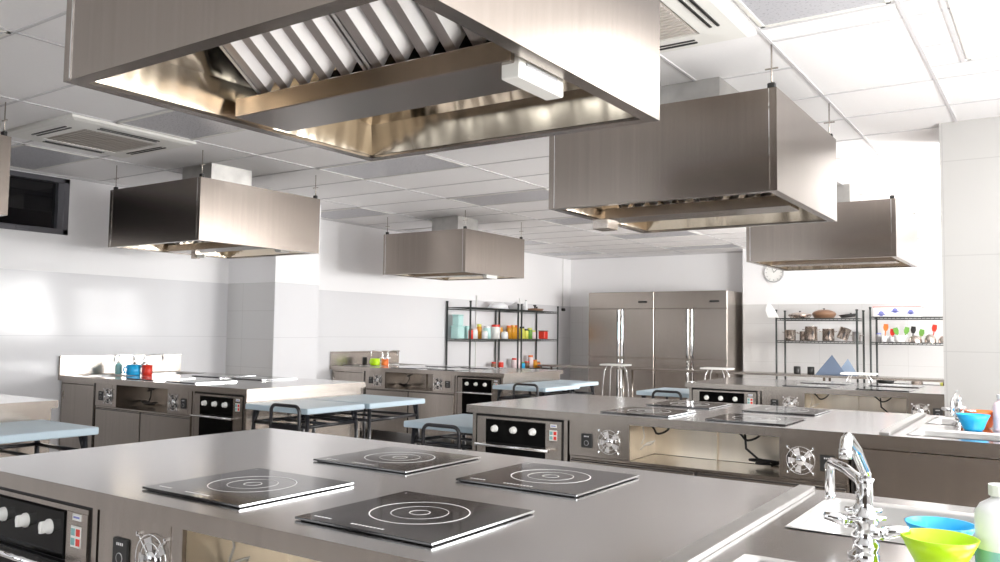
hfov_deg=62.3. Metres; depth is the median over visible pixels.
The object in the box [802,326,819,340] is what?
saucepan
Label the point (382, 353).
sink faucet
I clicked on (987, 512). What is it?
detergent bottle
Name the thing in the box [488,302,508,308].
bowl
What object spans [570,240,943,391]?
wall
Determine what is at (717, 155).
exhaust hood
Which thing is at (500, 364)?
jar
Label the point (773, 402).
power socket
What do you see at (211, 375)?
induction hob
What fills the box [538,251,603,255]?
ceiling light panel
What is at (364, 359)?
beaker
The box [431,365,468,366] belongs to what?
induction hob
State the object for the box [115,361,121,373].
soap bottle
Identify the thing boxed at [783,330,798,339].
saucepan
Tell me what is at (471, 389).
oven
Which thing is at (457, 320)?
tub
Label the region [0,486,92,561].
oven
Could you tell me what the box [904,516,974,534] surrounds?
bowl
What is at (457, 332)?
tub
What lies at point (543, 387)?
dining table
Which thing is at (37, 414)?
base cabinet
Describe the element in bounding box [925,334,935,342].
steel bowl
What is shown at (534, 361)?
jar
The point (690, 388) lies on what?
base cabinet
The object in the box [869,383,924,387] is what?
induction hob
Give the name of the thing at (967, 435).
sink basin
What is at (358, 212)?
ceiling light panel
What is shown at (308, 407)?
dining table
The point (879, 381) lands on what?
pan
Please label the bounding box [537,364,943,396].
countertop
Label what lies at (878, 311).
carton
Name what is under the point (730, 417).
induction hob
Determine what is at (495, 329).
jar
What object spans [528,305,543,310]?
pan
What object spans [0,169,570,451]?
wall
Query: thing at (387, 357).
sink faucet
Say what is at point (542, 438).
oven
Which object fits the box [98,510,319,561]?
base cabinet
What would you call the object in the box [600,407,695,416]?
induction hob
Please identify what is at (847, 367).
pyramid
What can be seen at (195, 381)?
induction hob
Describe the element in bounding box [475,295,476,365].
conduit
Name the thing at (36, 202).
window
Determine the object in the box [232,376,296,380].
induction hob
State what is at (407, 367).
induction hob
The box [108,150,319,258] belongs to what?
exhaust hood
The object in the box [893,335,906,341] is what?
bowl
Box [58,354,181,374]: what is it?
backsplash
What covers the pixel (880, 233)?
exhaust hood
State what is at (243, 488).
induction hob
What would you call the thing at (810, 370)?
mug
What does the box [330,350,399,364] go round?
backsplash
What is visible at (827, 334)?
saucepan
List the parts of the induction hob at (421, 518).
edge trim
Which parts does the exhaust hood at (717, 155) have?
hanger rod, hanger rod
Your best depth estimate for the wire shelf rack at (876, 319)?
11.14 m
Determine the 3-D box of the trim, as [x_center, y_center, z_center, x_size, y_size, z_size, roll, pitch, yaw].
[0.429,-0.966,6.254,8.650,0.020,15.900,-2,-4,34]
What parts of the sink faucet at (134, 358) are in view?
spout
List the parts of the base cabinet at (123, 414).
vent panel, door, door, vent panel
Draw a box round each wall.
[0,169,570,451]
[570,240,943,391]
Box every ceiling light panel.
[0,29,10,37]
[10,144,96,170]
[116,110,246,139]
[317,154,468,179]
[321,207,392,219]
[399,228,481,232]
[447,189,548,206]
[524,240,550,244]
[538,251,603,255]
[539,217,592,224]
[606,231,701,239]
[659,243,742,250]
[734,0,890,27]
[948,0,999,60]
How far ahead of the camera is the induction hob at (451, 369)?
9.38 m
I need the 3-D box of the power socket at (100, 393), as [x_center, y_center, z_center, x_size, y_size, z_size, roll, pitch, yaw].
[-3.396,0.976,7.042,0.068,0.076,0.010,-2,-4,34]
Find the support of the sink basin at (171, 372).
in the countertop at (100, 369)
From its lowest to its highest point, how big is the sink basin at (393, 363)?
0.202 m
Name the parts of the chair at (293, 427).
backrest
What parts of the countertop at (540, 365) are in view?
leg, leg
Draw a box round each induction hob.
[125,376,194,380]
[142,468,353,507]
[165,379,236,383]
[192,374,254,377]
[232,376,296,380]
[295,491,533,545]
[313,446,480,472]
[390,366,437,368]
[429,368,474,370]
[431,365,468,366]
[456,462,638,496]
[461,366,505,368]
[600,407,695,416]
[646,400,730,408]
[705,413,805,425]
[742,406,830,415]
[782,383,840,387]
[800,381,854,384]
[856,386,915,391]
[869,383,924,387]
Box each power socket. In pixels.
[98,391,102,399]
[112,536,128,561]
[180,399,186,408]
[445,381,449,387]
[581,433,591,447]
[770,399,778,405]
[820,455,834,471]
[933,408,942,415]
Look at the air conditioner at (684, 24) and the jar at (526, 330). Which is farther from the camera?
the jar at (526, 330)
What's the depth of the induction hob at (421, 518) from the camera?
1.90 m
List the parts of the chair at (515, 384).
backrest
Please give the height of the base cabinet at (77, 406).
0.804 m
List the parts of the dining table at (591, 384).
under frame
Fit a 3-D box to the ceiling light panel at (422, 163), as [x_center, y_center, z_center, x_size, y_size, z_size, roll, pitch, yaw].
[-0.904,-0.947,6.915,1.176,0.009,0.576,-2,-4,34]
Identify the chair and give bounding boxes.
[269,403,300,431]
[421,423,460,449]
[513,383,538,398]
[652,390,681,399]
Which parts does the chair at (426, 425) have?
backrest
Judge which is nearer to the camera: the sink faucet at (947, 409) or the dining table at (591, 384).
the sink faucet at (947, 409)
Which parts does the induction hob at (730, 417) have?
edge trim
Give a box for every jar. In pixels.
[473,329,477,338]
[477,324,481,338]
[482,331,487,338]
[483,326,490,338]
[491,325,499,338]
[498,361,503,366]
[501,332,507,338]
[506,326,511,338]
[510,325,515,338]
[511,358,516,367]
[519,327,524,338]
[525,329,528,338]
[527,328,531,338]
[528,355,532,367]
[532,330,535,338]
[533,360,536,367]
[876,333,881,341]
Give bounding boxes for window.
[0,170,69,234]
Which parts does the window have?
glass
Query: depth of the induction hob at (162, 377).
6.97 m
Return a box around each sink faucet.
[113,354,137,364]
[141,353,163,373]
[370,350,383,364]
[384,350,397,364]
[823,457,881,558]
[839,432,910,561]
[941,390,965,423]
[950,391,976,426]
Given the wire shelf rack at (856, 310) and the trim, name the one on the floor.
the wire shelf rack at (856, 310)
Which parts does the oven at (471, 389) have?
handle, oven door, control panel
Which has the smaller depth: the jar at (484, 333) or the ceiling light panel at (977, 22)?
the ceiling light panel at (977, 22)
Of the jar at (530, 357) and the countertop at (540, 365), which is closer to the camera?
the countertop at (540, 365)
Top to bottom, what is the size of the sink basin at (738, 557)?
0.202 m
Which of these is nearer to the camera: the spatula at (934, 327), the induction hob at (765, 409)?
the induction hob at (765, 409)
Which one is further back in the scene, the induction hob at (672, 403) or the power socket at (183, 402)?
the power socket at (183, 402)
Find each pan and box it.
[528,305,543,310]
[788,311,811,317]
[812,308,835,317]
[839,313,855,317]
[877,380,894,383]
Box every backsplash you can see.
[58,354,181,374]
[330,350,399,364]
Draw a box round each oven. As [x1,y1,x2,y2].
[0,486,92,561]
[190,392,243,435]
[456,376,500,438]
[474,413,563,460]
[692,388,757,404]
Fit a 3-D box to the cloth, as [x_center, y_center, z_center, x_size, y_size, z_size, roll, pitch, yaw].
[3.893,0.422,11.832,0.170,0.200,0.060,-2,-4,34]
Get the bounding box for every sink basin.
[81,374,135,384]
[152,371,199,374]
[344,365,378,372]
[390,363,424,364]
[732,553,795,561]
[785,498,974,553]
[907,428,999,459]
[925,416,992,427]
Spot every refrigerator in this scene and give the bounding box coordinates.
[588,292,654,398]
[655,290,742,400]
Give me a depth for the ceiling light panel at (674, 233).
11.38 m
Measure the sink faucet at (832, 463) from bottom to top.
0.165 m
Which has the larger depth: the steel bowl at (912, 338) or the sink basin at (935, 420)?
the steel bowl at (912, 338)
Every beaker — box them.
[123,365,140,374]
[142,365,152,374]
[362,357,366,364]
[370,358,379,365]
[381,359,388,365]
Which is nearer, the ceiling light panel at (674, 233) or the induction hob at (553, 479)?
the induction hob at (553, 479)
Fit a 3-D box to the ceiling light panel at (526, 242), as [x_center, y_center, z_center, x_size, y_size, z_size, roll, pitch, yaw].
[0.210,-0.576,12.670,0.996,0.009,0.576,-2,-4,34]
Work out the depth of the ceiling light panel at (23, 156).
6.70 m
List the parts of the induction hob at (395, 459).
edge trim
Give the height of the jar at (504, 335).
0.110 m
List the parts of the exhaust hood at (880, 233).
hanger rod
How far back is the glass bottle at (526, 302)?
13.44 m
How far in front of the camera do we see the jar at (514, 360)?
13.28 m
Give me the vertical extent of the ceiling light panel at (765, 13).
0.009 m
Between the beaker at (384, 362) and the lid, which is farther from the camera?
the lid
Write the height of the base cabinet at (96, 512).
0.804 m
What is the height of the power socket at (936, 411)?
0.076 m
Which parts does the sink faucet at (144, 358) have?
spout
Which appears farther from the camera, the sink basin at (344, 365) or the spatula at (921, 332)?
the spatula at (921, 332)
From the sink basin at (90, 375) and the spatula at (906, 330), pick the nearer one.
the sink basin at (90, 375)
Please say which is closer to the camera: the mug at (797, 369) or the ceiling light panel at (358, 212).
the ceiling light panel at (358, 212)
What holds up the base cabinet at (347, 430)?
on the floor
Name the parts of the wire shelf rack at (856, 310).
post, post, shelf, shelf, post, post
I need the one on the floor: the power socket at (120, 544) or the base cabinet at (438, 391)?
the base cabinet at (438, 391)
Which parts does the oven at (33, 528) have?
knob, handle, knob, oven door, control panel, knob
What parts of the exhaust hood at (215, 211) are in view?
hanger rod, hanger rod, hanger rod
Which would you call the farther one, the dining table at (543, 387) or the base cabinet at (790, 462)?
the dining table at (543, 387)
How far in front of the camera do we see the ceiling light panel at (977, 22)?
3.61 m
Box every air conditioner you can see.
[5,113,195,157]
[660,0,755,52]
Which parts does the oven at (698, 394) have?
control panel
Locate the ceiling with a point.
(884, 53)
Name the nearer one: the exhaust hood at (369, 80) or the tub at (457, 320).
the exhaust hood at (369, 80)
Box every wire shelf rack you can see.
[445,301,518,367]
[498,304,558,369]
[775,309,864,382]
[869,307,942,385]
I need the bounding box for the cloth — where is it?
[766,304,778,317]
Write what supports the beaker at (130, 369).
on the countertop at (100, 369)
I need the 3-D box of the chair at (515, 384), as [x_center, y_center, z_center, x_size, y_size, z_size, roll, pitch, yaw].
[0.336,1.408,8.309,0.343,0.771,0.394,-2,-4,34]
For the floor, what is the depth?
9.97 m
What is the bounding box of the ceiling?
[0,0,999,258]
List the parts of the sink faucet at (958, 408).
spout, tap handle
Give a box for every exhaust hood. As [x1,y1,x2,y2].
[0,102,11,215]
[63,0,659,160]
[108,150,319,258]
[383,210,524,280]
[549,44,836,232]
[746,174,917,270]
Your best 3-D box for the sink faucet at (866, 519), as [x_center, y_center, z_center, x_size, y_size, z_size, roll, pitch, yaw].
[0.655,0.404,1.523,0.196,0.265,0.102,3,-4,-32]
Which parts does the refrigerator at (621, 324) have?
door, door, handle, handle, panel, handle, door, door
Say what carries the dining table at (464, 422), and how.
on the floor
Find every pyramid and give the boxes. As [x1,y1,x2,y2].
[815,355,846,375]
[841,359,857,375]
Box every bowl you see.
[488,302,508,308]
[880,336,888,341]
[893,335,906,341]
[901,528,980,561]
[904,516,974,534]
[908,336,921,341]
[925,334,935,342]
[956,413,990,430]
[964,409,992,428]
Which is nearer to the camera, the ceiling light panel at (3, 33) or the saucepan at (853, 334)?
the ceiling light panel at (3, 33)
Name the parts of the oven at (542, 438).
knob, handle, knob, oven door, control panel, knob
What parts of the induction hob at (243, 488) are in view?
edge trim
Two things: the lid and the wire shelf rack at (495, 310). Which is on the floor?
the wire shelf rack at (495, 310)
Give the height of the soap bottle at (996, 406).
0.170 m
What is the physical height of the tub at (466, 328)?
0.190 m
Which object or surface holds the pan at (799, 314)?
on the wire shelf rack at (856, 310)
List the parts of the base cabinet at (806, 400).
vent panel, vent panel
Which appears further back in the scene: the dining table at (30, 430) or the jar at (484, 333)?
the jar at (484, 333)
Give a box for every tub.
[450,326,464,338]
[452,315,463,325]
[464,326,468,338]
[538,330,547,338]
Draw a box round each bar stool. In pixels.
[599,363,631,396]
[700,367,734,379]
[840,372,877,382]
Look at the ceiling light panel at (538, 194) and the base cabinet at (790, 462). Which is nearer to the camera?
the base cabinet at (790, 462)
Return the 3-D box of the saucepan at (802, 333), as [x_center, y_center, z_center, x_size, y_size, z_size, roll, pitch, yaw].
[4.361,0.789,11.875,0.189,0.132,0.128,-2,-4,34]
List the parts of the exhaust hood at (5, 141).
hanger rod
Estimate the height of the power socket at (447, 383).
0.076 m
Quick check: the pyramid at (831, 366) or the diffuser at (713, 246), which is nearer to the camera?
the pyramid at (831, 366)
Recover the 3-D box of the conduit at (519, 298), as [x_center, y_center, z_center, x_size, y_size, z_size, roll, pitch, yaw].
[0.314,1.062,13.694,0.020,1.550,0.020,3,-4,-33]
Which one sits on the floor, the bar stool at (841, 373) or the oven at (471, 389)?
the bar stool at (841, 373)
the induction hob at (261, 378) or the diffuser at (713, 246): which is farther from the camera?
the diffuser at (713, 246)
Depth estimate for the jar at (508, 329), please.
13.17 m
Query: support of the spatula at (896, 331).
in the bowl at (898, 338)
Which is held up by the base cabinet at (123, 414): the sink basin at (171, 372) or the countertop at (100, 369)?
the countertop at (100, 369)
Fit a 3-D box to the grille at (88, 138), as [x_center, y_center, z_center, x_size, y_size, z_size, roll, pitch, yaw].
[-2.861,-1.008,5.935,0.520,0.020,0.520,-2,-4,34]
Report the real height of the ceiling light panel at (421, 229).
0.009 m
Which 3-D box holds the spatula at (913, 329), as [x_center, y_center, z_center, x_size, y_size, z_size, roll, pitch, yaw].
[5.577,0.719,11.164,0.064,0.217,0.035,-2,-4,35]
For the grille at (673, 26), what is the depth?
3.57 m
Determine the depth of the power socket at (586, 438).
4.51 m
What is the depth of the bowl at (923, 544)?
1.50 m
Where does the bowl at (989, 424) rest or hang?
on the countertop at (919, 430)
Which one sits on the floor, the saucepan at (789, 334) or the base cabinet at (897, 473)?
the base cabinet at (897, 473)
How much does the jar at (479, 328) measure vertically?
0.220 m
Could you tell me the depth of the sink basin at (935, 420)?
4.51 m
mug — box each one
[794,366,800,373]
[807,367,814,373]
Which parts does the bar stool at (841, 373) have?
seat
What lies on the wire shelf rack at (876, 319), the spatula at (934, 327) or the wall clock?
the spatula at (934, 327)
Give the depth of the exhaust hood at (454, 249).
9.63 m
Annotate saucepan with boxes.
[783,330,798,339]
[797,331,804,340]
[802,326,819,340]
[819,329,836,340]
[837,326,850,340]
[851,332,860,341]
[911,381,922,384]
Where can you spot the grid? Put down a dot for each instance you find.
(732, 3)
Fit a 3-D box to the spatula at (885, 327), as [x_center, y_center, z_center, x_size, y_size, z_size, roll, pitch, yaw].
[5.240,0.695,11.236,0.064,0.226,0.036,-2,-4,35]
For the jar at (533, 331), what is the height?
0.140 m
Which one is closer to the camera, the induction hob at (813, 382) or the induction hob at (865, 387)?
the induction hob at (865, 387)
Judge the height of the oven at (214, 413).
0.687 m
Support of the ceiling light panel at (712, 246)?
attached to the ceiling
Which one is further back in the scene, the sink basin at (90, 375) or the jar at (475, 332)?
the jar at (475, 332)
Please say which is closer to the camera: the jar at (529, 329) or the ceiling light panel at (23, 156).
the ceiling light panel at (23, 156)
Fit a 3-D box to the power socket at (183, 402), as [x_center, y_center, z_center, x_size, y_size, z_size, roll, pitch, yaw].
[-2.448,0.949,6.400,0.068,0.076,0.010,-2,-4,34]
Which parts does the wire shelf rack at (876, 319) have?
post, post, shelf, shelf, shelf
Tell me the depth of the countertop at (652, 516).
2.10 m
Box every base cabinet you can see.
[0,408,50,457]
[58,380,95,450]
[91,508,99,561]
[94,383,192,446]
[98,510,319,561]
[191,388,360,437]
[332,369,365,437]
[365,371,455,442]
[455,374,559,448]
[472,413,569,461]
[569,420,851,493]
[689,387,761,404]
[762,391,944,415]
[851,444,999,507]
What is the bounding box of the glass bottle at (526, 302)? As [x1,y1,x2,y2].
[524,300,527,309]
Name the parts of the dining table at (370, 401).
leg, leg, under frame, leg, leg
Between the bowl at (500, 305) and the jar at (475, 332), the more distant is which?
the bowl at (500, 305)
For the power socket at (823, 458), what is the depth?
3.82 m
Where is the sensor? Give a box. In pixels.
[561,259,564,310]
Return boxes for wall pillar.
[939,116,999,415]
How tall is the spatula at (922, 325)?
0.275 m
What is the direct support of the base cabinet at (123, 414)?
on the floor
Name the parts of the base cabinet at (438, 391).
vent panel, door, door, vent panel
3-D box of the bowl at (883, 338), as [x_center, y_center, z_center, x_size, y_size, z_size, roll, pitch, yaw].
[5.199,0.783,11.186,0.120,0.080,0.120,-2,-4,34]
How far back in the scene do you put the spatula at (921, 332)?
11.10 m
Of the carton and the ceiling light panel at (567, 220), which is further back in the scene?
the carton
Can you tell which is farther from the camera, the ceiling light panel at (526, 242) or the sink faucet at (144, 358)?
the ceiling light panel at (526, 242)
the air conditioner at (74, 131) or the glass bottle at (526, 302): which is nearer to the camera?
the air conditioner at (74, 131)
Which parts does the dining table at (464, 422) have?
leg, under frame, leg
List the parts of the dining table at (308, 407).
leg, leg, under frame, leg, leg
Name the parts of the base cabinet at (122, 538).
vent panel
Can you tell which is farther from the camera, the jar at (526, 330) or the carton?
the jar at (526, 330)
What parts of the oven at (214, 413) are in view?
handle, oven door, control panel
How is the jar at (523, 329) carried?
on the wire shelf rack at (521, 310)
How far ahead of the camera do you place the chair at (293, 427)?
5.58 m
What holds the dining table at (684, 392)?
on the floor
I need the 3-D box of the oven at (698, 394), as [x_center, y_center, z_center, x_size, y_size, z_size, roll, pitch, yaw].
[2.116,1.327,7.543,0.588,0.687,0.559,-2,-4,34]
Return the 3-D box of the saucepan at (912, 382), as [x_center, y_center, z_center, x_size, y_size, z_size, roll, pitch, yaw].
[5.603,1.333,10.933,0.315,0.081,0.148,-2,-4,34]
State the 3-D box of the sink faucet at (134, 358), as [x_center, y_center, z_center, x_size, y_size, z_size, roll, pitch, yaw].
[-3.458,0.768,7.645,0.218,0.188,0.103,3,-4,-29]
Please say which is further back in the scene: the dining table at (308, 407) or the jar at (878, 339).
the jar at (878, 339)
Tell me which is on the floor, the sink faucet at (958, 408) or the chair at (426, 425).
the chair at (426, 425)
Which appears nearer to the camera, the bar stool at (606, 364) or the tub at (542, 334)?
the bar stool at (606, 364)
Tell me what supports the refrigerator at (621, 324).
on the floor
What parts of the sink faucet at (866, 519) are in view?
spout, tap handle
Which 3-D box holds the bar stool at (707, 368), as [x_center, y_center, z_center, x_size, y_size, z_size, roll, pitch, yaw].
[2.996,1.614,11.411,0.400,0.835,0.296,-2,-4,34]
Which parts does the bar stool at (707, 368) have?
seat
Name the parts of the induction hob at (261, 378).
glass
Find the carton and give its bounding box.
[873,306,923,316]
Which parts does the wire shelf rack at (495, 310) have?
post, post, shelf, shelf, post, post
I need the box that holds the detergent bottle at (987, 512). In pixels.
[974,483,999,561]
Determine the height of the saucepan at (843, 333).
0.204 m
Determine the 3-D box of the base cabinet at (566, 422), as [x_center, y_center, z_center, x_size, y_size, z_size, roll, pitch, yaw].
[0.433,1.213,5.234,0.648,0.804,1.185,-2,-4,34]
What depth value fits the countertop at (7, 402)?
4.78 m
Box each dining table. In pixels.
[0,419,98,455]
[245,399,364,437]
[309,394,424,444]
[404,414,472,449]
[493,382,579,400]
[533,380,597,396]
[636,387,688,400]
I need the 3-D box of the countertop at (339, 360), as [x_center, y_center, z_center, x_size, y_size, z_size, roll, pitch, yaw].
[-0.673,1.057,9.952,2.575,0.370,1.252,-2,-4,34]
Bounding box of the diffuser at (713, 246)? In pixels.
[662,244,739,249]
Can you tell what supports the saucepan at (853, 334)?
on the wire shelf rack at (856, 310)
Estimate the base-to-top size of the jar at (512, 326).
0.220 m
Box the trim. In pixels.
[10,167,742,259]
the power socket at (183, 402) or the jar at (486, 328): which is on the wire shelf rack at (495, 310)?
the jar at (486, 328)
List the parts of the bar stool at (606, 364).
leg, leg, seat, leg, leg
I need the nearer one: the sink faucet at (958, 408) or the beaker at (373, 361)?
the sink faucet at (958, 408)
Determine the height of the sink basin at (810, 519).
0.202 m
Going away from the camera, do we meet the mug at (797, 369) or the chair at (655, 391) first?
the chair at (655, 391)
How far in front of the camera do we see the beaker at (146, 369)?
7.60 m
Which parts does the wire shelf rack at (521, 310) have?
post, post, shelf, shelf, post, shelf, post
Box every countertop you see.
[0,394,57,411]
[0,428,975,561]
[58,354,364,394]
[330,350,562,377]
[466,393,999,459]
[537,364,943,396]
[685,377,943,399]
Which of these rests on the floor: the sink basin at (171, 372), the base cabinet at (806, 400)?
the base cabinet at (806, 400)
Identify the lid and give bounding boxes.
[508,302,524,309]
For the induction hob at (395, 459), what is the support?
in the countertop at (652, 516)
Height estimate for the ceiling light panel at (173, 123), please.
0.009 m
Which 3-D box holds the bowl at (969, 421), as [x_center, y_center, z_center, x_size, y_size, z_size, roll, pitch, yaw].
[2.235,0.667,3.908,0.144,0.075,0.144,-2,-4,34]
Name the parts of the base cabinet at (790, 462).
vent panel, door, door, vent panel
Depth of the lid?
13.07 m
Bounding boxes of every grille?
[47,129,152,151]
[660,0,696,39]
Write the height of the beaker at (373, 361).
0.085 m
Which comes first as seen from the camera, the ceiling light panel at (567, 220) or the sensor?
the ceiling light panel at (567, 220)
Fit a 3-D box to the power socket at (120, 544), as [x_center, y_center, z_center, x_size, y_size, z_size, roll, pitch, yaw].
[-0.982,0.704,2.142,0.068,0.076,0.010,-2,-4,34]
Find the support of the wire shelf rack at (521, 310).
on the floor
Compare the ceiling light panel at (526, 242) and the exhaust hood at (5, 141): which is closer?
the exhaust hood at (5, 141)
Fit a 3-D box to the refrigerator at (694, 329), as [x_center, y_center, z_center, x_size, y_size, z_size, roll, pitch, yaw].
[3.166,1.160,13.220,1.185,1.970,0.754,-2,-4,34]
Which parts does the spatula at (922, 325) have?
blade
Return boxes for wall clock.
[764,267,783,282]
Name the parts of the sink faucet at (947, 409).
tap handle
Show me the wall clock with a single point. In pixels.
(770, 274)
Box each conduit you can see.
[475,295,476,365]
[519,298,519,354]
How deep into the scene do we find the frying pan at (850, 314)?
11.43 m
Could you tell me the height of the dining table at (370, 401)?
0.750 m
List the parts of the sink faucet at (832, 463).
spout, tap handle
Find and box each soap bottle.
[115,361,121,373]
[992,394,999,430]
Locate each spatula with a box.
[883,324,887,335]
[893,327,898,334]
[904,327,909,334]
[911,326,915,335]
[919,329,923,336]
[920,322,926,335]
[932,324,936,334]
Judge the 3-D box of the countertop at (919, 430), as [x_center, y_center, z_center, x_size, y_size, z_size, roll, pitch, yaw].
[1.408,0.832,4.600,3.050,0.212,1.235,-2,-4,34]
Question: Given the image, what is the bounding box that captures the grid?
[0,0,999,258]
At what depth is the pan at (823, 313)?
11.57 m
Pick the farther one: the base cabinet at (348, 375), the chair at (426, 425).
the base cabinet at (348, 375)
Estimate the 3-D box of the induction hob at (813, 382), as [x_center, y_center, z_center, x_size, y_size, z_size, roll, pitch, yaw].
[3.060,0.949,7.730,0.402,0.008,0.392,-2,-4,34]
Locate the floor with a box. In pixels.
[359,430,471,450]
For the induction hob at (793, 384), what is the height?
0.008 m
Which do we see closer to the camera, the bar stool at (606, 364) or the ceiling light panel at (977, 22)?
the ceiling light panel at (977, 22)
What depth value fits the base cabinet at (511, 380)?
9.08 m
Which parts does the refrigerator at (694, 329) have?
door, door, handle, handle, panel, handle, handle, door, door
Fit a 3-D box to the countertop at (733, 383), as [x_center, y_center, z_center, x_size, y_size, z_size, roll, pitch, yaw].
[3.277,1.019,7.228,3.000,0.212,1.235,-2,-4,34]
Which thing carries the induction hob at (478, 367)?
in the countertop at (339, 360)

